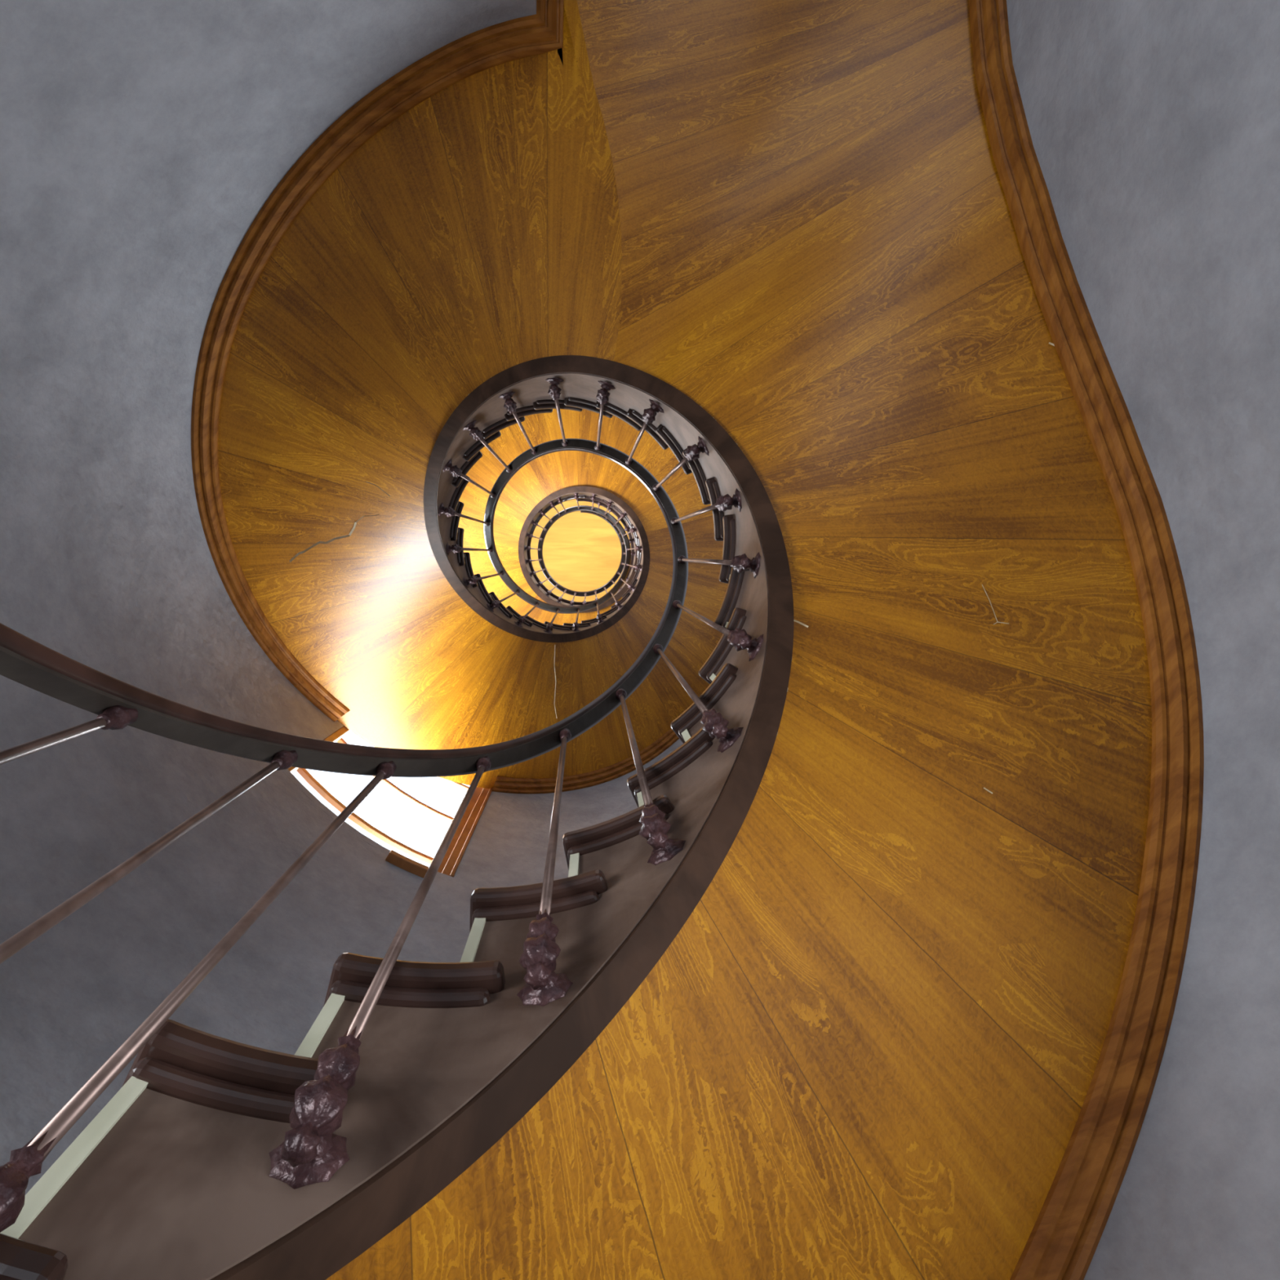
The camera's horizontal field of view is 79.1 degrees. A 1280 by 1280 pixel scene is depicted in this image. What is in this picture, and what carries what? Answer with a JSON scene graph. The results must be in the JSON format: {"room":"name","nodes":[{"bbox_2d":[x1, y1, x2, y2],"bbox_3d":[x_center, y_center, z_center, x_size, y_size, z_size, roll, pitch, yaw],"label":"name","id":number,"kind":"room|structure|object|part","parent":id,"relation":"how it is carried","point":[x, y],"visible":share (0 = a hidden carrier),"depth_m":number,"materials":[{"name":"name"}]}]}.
{"room":"spiral staircase","nodes":[
{"label":"spiral staircase","id":0,"kind":"room"},
{"bbox_2d":[530,498,631,601],"bbox_3d":[-0.628,-0.989,8.839,2.844,0.070,2.844,0,-84,-3],"label":"ceiling","id":1,"kind":"structure","parent":0,"point":[582,551],"depth_m":8.80,"materials":[{"name":"yellow paint"}]},
{"bbox_2d":[0,0,1279,1279],"bbox_3d":[-0.348,-0.446,3.609,2.617,10.500,2.696,0,-84,-3],"label":"wall","id":2,"kind":"structure","parent":0,"point":[142,142],"depth_m":1.88,"materials":[{"name":"paint"}]},
{"bbox_2d":[281,768,453,881],"bbox_3d":[-1.140,0.693,3.852,0.982,1.952,0.287,36,-87,-6],"label":"reveal","id":3,"kind":"object","parent":2,"relation":"attached to","point":[286,771],"visible":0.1,"depth_m":2.89,"materials":[{"name":"paint"}]},
{"bbox_2d":[288,725,493,877],"bbox_3d":[-1.125,0.669,3.850,0.837,1.872,0.204,35,-87,-6],"label":"window frame","id":4,"kind":"structure","parent":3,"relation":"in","point":[449,865],"depth_m":3.33,"materials":[{"name":"brown wood"}]},
{"bbox_2d":[385,849,429,878],"bbox_3d":[-0.857,0.829,2.864,0.161,0.030,0.039,27,-86,-6],"label":"trim","id":5,"kind":"structure","parent":2,"relation":"attached to","point":[410,865],"depth_m":2.85,"materials":[{"name":"brown wood"}]},
{"bbox_2d":[1006,0,1279,497],"bbox_3d":[1.048,-1.611,0.212,0.092,3.846,2.921,-2,-84,-3],"label":"wall","id":6,"kind":"structure","parent":0,"point":[1153,125],"depth_m":1.47,"materials":[{"name":"paint"}]},
{"label":"floor","id":7,"kind":"structure","parent":0,"visible":0},
{"bbox_2d":[0,0,1204,1279],"bbox_3d":[-0.329,-1.169,2.701,2.777,8.944,4.427,0,-84,-3],"label":"spiral staircase","id":8,"kind":"structure","parent":7,"relation":"on","point":[874,973],"depth_m":1.49,"materials":[{"name":"brown wood"}]},
{"bbox_3d":[-0.316,-0.393,3.264,0.822,7.992,0.822,0,-84,-3],"label":"handrail","id":9,"kind":"part","parent":8,"relation":"part of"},
{"bbox_3d":[0.125,-0.510,5.036,1.507,2.164,2.693,9,-84,-4],"label":"wall moulding","id":10,"kind":"part","parent":8,"relation":"part of","materials":[{"name":"brown wood"}]}
]}

